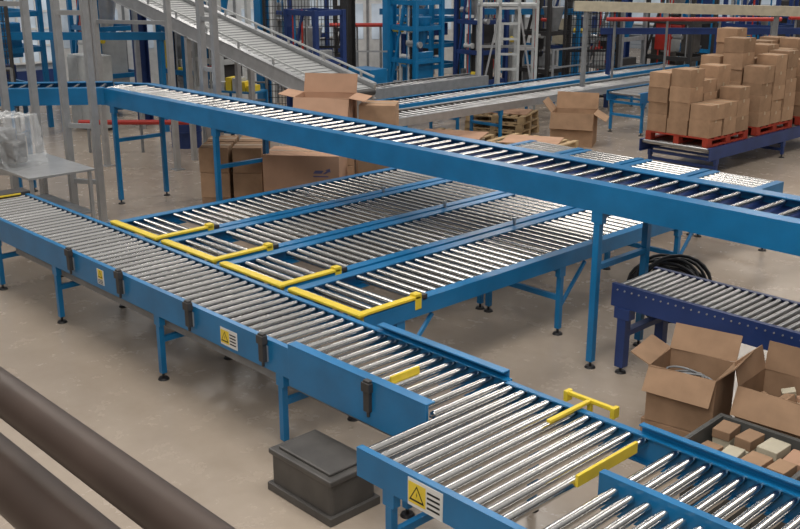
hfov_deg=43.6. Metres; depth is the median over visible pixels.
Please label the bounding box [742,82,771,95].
cardboard box
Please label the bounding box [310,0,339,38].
window
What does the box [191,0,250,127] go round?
frame
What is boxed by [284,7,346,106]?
frame
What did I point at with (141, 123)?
guard railing
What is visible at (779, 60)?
cardboard box
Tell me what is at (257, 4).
support column
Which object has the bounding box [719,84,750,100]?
cardboard box
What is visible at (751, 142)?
conveyor
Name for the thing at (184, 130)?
drum
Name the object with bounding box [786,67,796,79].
cardboard box
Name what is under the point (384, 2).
support column
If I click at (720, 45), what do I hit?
cardboard box
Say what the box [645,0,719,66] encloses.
frame
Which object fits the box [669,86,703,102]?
cardboard box
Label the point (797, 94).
cardboard box
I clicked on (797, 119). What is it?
pallet
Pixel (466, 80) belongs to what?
conveyor
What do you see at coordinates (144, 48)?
support column
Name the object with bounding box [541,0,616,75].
frame
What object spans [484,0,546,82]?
frame
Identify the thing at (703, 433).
plastic crate
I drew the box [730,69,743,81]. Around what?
cardboard box
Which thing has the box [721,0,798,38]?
frame
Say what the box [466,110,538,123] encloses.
pallet
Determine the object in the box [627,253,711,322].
coil
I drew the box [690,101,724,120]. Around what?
cardboard box
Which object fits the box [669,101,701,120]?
cardboard box
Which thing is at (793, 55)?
cardboard box
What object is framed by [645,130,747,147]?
pallet
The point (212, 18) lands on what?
aluminium frame
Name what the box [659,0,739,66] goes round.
frame
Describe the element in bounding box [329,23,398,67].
pipe
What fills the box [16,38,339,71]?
wall
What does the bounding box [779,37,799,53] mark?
cardboard box
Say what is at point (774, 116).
cardboard box
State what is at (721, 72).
cardboard box
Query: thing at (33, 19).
window
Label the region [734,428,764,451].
carton
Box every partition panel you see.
[59,0,158,83]
[209,0,278,102]
[355,0,382,67]
[428,0,475,73]
[502,0,575,64]
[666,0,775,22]
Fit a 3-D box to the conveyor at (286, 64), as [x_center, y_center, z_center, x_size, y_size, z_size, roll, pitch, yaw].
[-3.709,-3.772,17.827,1.100,3.536,8.693,-16,23,-41]
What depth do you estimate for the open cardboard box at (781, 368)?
7.10 m
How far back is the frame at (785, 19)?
27.50 m
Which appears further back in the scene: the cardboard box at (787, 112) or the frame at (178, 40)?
the frame at (178, 40)
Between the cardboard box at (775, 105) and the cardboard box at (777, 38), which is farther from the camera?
the cardboard box at (777, 38)
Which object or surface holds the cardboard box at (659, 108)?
on the cardboard box at (655, 122)
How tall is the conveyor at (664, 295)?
0.800 m
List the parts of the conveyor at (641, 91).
leg frame, rail, rail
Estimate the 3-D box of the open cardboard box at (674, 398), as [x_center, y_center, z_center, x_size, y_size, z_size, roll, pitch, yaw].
[2.119,0.841,7.340,0.776,0.605,0.637,12,21,34]
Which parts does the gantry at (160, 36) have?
post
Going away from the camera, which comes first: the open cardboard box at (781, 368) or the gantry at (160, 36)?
the open cardboard box at (781, 368)
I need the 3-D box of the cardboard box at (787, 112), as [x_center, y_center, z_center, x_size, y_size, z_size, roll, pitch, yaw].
[6.711,-2.703,17.766,0.400,0.242,0.374,-15,23,-40]
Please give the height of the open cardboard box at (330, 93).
0.710 m
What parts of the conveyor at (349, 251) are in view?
leg frame, rail, leg frame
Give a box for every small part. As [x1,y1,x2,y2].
[779,393,795,401]
[781,387,796,397]
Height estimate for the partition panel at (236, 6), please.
3.200 m
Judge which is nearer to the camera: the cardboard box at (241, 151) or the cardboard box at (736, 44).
the cardboard box at (241, 151)
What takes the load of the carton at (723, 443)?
on the carton
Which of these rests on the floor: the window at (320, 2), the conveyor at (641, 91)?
the conveyor at (641, 91)
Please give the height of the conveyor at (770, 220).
1.650 m
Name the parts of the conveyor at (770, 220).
bend plate, leg frame, leg frame, rail, rail, leg frame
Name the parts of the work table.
leg, leg, leg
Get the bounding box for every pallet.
[437,128,493,140]
[464,122,538,137]
[465,114,538,131]
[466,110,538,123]
[486,133,578,147]
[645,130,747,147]
[748,119,792,135]
[793,116,799,124]
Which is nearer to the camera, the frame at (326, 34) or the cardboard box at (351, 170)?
the cardboard box at (351, 170)
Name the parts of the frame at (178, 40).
control panel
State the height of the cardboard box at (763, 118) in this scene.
0.242 m
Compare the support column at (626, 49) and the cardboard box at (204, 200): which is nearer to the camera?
the cardboard box at (204, 200)
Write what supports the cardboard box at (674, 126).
on the pallet at (706, 143)
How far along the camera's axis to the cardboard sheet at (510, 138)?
17.76 m
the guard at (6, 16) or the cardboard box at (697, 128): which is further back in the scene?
the guard at (6, 16)
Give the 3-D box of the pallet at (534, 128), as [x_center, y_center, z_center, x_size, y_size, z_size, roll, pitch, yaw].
[2.051,-2.710,20.112,1.200,0.144,1.000,9,20,28]
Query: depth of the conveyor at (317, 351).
7.71 m
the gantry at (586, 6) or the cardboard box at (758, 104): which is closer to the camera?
the cardboard box at (758, 104)
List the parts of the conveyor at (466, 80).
rail, rail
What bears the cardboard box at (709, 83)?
on the cardboard box at (709, 95)
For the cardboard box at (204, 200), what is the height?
0.337 m
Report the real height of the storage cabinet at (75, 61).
1.500 m
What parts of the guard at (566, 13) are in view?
post, rail, rail, post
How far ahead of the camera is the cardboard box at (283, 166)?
12.88 m
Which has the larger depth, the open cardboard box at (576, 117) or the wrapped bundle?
the open cardboard box at (576, 117)
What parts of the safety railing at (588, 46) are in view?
post, rail, rail, post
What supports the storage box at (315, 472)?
on the floor
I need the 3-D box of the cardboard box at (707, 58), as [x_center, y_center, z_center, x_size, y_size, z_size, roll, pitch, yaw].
[5.535,-3.543,17.490,0.400,0.242,0.374,-14,22,-38]
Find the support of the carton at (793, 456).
on the carton
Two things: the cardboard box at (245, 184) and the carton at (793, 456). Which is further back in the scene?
the cardboard box at (245, 184)
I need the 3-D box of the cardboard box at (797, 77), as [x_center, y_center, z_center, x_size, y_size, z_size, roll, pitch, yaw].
[7.241,-3.299,18.120,0.390,0.282,0.364,-16,24,-42]
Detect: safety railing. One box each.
[0,67,19,133]
[209,64,268,102]
[356,51,398,70]
[551,45,590,76]
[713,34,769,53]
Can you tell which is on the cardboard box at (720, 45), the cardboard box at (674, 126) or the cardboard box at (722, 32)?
the cardboard box at (722, 32)
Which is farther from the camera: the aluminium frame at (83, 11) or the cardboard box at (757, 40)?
the cardboard box at (757, 40)
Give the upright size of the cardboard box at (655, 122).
0.282 m
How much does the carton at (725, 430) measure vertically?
0.063 m
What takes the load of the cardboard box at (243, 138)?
on the cardboard box
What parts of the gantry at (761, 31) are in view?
post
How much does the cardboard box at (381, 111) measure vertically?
0.477 m
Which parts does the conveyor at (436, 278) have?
leg frame, rail, leg frame, rail, leg frame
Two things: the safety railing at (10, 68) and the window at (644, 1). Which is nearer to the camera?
the safety railing at (10, 68)
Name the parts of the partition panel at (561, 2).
panel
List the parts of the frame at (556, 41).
control panel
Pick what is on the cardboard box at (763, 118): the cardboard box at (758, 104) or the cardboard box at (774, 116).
the cardboard box at (758, 104)
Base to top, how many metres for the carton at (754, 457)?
0.051 m
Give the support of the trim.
attached to the wall at (38, 66)
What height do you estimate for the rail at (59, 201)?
0.020 m
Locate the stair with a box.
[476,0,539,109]
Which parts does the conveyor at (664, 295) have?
leg frame, rail, rail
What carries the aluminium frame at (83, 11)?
on the floor
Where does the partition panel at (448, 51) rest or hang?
on the floor
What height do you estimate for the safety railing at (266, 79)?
1.168 m
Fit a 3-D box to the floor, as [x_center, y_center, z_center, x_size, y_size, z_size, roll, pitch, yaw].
[3.245,-2.042,18.554,42.000,0.200,38.000,-16,23,-41]
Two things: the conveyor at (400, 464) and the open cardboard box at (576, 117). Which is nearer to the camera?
the conveyor at (400, 464)
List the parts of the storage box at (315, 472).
lid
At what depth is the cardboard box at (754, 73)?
16.86 m
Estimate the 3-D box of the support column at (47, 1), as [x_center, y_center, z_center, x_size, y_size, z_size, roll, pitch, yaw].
[-8.399,-7.000,24.009,0.400,6.000,0.400,-16,23,-41]
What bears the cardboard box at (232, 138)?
on the cardboard box
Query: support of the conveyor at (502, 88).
on the floor
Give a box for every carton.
[701,440,722,450]
[712,420,740,441]
[712,437,734,448]
[721,445,744,458]
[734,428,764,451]
[741,451,772,467]
[756,437,790,461]
[766,458,796,477]
[783,449,799,470]
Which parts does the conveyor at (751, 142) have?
rail, leg frame, rail, leg frame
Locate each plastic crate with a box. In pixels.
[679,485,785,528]
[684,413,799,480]
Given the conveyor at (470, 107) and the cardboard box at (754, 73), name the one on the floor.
the conveyor at (470, 107)
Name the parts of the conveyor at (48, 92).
leg frame, rail, rail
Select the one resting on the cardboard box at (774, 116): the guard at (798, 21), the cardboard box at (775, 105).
the cardboard box at (775, 105)
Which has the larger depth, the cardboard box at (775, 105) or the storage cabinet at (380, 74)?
the storage cabinet at (380, 74)
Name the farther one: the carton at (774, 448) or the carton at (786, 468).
the carton at (774, 448)
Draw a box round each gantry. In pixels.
[1,32,169,131]
[379,8,583,73]
[574,1,799,86]
[600,28,799,107]
[606,17,781,110]
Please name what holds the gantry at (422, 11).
on the floor
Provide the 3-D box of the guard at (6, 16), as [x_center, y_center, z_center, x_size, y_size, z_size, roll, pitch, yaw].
[-8.300,-3.775,19.360,1.660,2.625,0.060,0,17,0]
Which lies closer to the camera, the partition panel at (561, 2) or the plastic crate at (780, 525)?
the plastic crate at (780, 525)
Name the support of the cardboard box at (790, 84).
on the cardboard box at (789, 98)
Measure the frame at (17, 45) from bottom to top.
3.200 m
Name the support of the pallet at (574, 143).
on the pallet
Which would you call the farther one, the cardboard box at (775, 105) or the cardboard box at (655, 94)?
the cardboard box at (775, 105)
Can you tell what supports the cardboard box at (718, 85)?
on the cardboard box
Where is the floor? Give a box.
[0,48,799,528]
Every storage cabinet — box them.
[67,53,113,130]
[348,66,386,99]
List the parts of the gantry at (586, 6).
post, post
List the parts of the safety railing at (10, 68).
post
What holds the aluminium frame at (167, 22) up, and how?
on the floor
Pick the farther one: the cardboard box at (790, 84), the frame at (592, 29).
the frame at (592, 29)
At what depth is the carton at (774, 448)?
6.45 m
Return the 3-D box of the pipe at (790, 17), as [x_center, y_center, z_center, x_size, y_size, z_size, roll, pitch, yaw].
[10.853,-4.905,23.930,3.302,2.050,0.099,0,17,0]
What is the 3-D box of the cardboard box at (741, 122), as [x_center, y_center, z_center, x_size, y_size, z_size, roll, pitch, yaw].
[5.554,-2.378,16.729,0.400,0.242,0.374,-15,23,-40]
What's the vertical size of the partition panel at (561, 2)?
3.200 m
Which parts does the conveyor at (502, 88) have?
leg frame, rail, rail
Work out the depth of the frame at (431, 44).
24.63 m
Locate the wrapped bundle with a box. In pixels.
[0,127,27,164]
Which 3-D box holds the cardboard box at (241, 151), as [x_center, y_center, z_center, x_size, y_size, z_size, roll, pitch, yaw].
[-2.029,-1.448,13.486,0.394,0.337,0.450,0,17,0]
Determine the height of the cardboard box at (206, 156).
0.337 m
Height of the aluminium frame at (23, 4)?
4.200 m
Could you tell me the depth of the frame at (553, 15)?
24.41 m
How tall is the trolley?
1.240 m
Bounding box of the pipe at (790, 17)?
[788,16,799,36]
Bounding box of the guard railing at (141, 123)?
[78,120,188,152]
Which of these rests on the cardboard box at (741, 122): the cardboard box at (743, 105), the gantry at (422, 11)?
the cardboard box at (743, 105)
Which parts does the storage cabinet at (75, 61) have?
door, door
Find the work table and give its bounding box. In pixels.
[0,152,95,218]
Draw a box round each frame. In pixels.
[0,0,48,193]
[0,0,53,126]
[50,0,110,222]
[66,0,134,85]
[89,0,184,170]
[155,25,193,88]
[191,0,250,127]
[195,0,223,142]
[276,0,329,87]
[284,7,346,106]
[333,0,398,80]
[387,0,444,97]
[397,0,464,80]
[453,0,509,89]
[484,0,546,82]
[488,0,503,72]
[515,0,572,80]
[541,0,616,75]
[579,1,613,56]
[586,11,647,71]
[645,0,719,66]
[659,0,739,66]
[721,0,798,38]
[733,0,799,38]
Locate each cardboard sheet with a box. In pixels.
[425,129,488,139]
[489,108,532,114]
[500,134,563,144]
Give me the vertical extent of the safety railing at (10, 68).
1.418 m
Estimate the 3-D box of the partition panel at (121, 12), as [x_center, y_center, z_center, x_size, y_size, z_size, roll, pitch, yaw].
[-6.899,-5.422,23.654,2.460,3.200,0.080,0,17,0]
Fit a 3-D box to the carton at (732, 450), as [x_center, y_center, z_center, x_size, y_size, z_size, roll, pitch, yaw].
[2.135,1.236,6.449,0.111,0.058,0.190,14,22,38]
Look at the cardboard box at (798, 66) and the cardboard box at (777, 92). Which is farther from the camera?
the cardboard box at (798, 66)
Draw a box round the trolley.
[221,76,267,134]
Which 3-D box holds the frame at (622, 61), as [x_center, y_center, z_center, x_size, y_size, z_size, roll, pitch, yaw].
[5.502,-5.486,25.530,1.090,2.200,1.090,-16,23,-41]
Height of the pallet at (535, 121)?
0.144 m
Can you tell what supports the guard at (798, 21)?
on the floor
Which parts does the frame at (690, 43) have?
control panel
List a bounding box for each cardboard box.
[198,142,233,172]
[200,169,233,197]
[202,193,233,203]
[206,135,238,144]
[232,142,262,172]
[233,172,263,197]
[238,136,269,148]
[262,146,346,191]
[278,73,371,118]
[347,158,354,165]
[347,160,355,175]
[356,160,389,173]
[359,100,398,125]
[543,91,609,147]
[631,322,753,431]
[640,415,690,436]
[647,113,668,132]
[648,86,669,102]
[648,101,669,114]
[649,70,671,87]
[666,118,688,135]
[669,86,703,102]
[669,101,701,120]
[671,67,704,87]
[688,119,721,138]
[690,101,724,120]
[699,63,730,83]
[700,53,723,64]
[702,91,716,101]
[703,78,716,92]
[706,99,737,117]
[716,27,746,41]
[716,42,723,53]
[716,82,729,98]
[718,98,749,117]
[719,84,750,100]
[721,116,736,135]
[723,36,755,52]
[723,52,754,69]
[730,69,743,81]
[730,81,742,84]
[730,341,799,438]
[735,115,748,131]
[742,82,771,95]
[743,64,774,83]
[748,111,770,126]
[749,94,771,112]
[755,43,778,55]
[756,39,776,43]
[756,53,787,71]
[760,36,784,43]
[769,49,799,67]
[769,110,780,123]
[770,99,781,111]
[771,85,784,100]
[772,71,785,86]
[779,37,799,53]
[779,47,797,49]
[780,106,793,121]
[781,92,794,107]
[784,78,796,93]
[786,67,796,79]
[793,105,799,116]
[794,91,799,105]
[795,76,799,91]
[796,57,799,75]
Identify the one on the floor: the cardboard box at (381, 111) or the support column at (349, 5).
the support column at (349, 5)
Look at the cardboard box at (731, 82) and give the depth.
17.10 m
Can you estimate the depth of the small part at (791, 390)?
7.09 m
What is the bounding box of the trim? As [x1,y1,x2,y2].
[17,45,339,81]
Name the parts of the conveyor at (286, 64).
support post, support post, support post, support post, frame, support post, support post, frame, support post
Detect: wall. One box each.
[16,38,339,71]
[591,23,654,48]
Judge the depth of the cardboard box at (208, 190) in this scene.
13.38 m
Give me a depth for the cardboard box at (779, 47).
18.18 m
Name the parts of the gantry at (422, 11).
post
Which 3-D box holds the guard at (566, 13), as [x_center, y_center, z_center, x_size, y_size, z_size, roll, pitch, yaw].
[4.602,-5.174,24.161,1.360,2.425,0.060,-1,17,-4]
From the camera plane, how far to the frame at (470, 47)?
23.93 m
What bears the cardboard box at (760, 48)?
on the cardboard box
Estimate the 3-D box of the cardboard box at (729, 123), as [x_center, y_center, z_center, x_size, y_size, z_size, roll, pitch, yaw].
[5.252,-2.305,16.427,0.390,0.282,0.364,-16,23,-41]
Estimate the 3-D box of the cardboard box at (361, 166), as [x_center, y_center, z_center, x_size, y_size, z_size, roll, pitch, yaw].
[-0.329,-1.029,13.512,0.504,0.882,0.420,-2,17,-5]
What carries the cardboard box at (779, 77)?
on the cardboard box at (777, 92)
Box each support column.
[46,0,57,81]
[129,9,153,119]
[253,0,271,102]
[344,0,355,68]
[382,0,396,97]
[622,0,632,56]
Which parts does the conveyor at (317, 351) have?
leg frame, leg frame, rail, leg frame, label panel, rail, leg frame, rail extension plate, leg frame, rail extension plate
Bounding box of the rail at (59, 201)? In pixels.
[35,194,91,213]
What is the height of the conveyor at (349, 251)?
0.885 m
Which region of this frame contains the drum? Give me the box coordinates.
[170,119,201,148]
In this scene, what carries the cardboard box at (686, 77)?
on the cardboard box at (677, 94)
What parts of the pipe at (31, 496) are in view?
rail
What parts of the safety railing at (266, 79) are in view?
post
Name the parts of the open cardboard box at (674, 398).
cable coil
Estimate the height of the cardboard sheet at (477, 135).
0.012 m
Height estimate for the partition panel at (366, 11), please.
3.200 m
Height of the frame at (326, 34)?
3.400 m
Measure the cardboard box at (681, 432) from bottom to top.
0.197 m
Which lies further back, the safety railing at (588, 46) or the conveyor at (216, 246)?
the safety railing at (588, 46)
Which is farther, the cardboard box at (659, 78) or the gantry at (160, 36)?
the gantry at (160, 36)
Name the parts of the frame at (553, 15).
control panel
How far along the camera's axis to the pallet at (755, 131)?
17.39 m
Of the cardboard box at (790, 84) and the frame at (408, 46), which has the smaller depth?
the cardboard box at (790, 84)
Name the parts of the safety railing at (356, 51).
post, rail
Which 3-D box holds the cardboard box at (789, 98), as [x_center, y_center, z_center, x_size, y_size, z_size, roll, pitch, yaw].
[6.715,-2.935,17.700,0.400,0.242,0.374,-16,24,-41]
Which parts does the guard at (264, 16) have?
post, rail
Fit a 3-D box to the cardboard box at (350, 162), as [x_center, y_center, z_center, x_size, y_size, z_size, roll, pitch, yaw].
[-1.049,-1.724,14.342,0.804,0.502,0.600,0,17,0]
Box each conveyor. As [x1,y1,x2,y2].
[0,81,112,191]
[0,187,511,518]
[88,0,376,160]
[100,82,799,368]
[108,140,583,256]
[158,149,643,285]
[216,159,709,311]
[283,170,783,372]
[357,380,799,528]
[361,73,488,117]
[380,62,688,129]
[399,66,699,140]
[606,83,648,136]
[611,266,799,374]
[639,118,799,169]
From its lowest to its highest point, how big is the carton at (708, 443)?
0.055 m
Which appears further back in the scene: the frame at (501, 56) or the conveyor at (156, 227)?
the frame at (501, 56)
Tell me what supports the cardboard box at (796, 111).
on the pallet at (797, 119)
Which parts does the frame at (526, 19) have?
control panel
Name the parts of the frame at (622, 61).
control panel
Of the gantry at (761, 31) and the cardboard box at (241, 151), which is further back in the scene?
the gantry at (761, 31)
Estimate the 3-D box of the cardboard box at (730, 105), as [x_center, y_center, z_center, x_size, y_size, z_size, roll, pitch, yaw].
[5.237,-2.555,16.353,0.400,0.242,0.374,-15,23,-39]
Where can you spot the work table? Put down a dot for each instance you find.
(43, 165)
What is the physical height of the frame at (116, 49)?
3.200 m
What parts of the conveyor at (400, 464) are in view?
label panel, rail, leg frame, rail, divider rail, guide plate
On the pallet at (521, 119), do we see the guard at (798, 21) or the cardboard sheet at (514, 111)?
the cardboard sheet at (514, 111)
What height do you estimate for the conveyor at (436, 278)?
0.885 m
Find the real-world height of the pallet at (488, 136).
0.144 m
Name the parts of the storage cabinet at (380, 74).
door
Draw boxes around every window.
[4,0,51,64]
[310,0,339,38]
[602,0,665,25]
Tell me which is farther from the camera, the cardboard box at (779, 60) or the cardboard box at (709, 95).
the cardboard box at (779, 60)
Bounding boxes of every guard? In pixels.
[0,0,21,132]
[262,0,343,105]
[561,0,621,99]
[795,0,799,36]
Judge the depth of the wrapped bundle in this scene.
12.30 m
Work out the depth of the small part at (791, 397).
7.03 m
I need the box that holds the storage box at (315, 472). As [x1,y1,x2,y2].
[268,429,379,527]
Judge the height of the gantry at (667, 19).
2.095 m
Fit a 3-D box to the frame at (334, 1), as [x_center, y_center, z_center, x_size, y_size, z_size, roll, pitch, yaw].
[-0.898,-6.806,27.737,1.090,3.400,1.690,-16,23,-41]
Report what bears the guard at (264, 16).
on the floor
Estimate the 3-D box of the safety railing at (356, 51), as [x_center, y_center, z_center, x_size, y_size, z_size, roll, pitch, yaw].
[-0.499,-4.287,23.181,1.057,1.318,0.057,0,17,0]
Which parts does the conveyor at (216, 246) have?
rail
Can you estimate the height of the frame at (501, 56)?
3.400 m
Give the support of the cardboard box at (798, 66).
on the cardboard box at (797, 77)
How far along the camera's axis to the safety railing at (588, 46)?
23.65 m

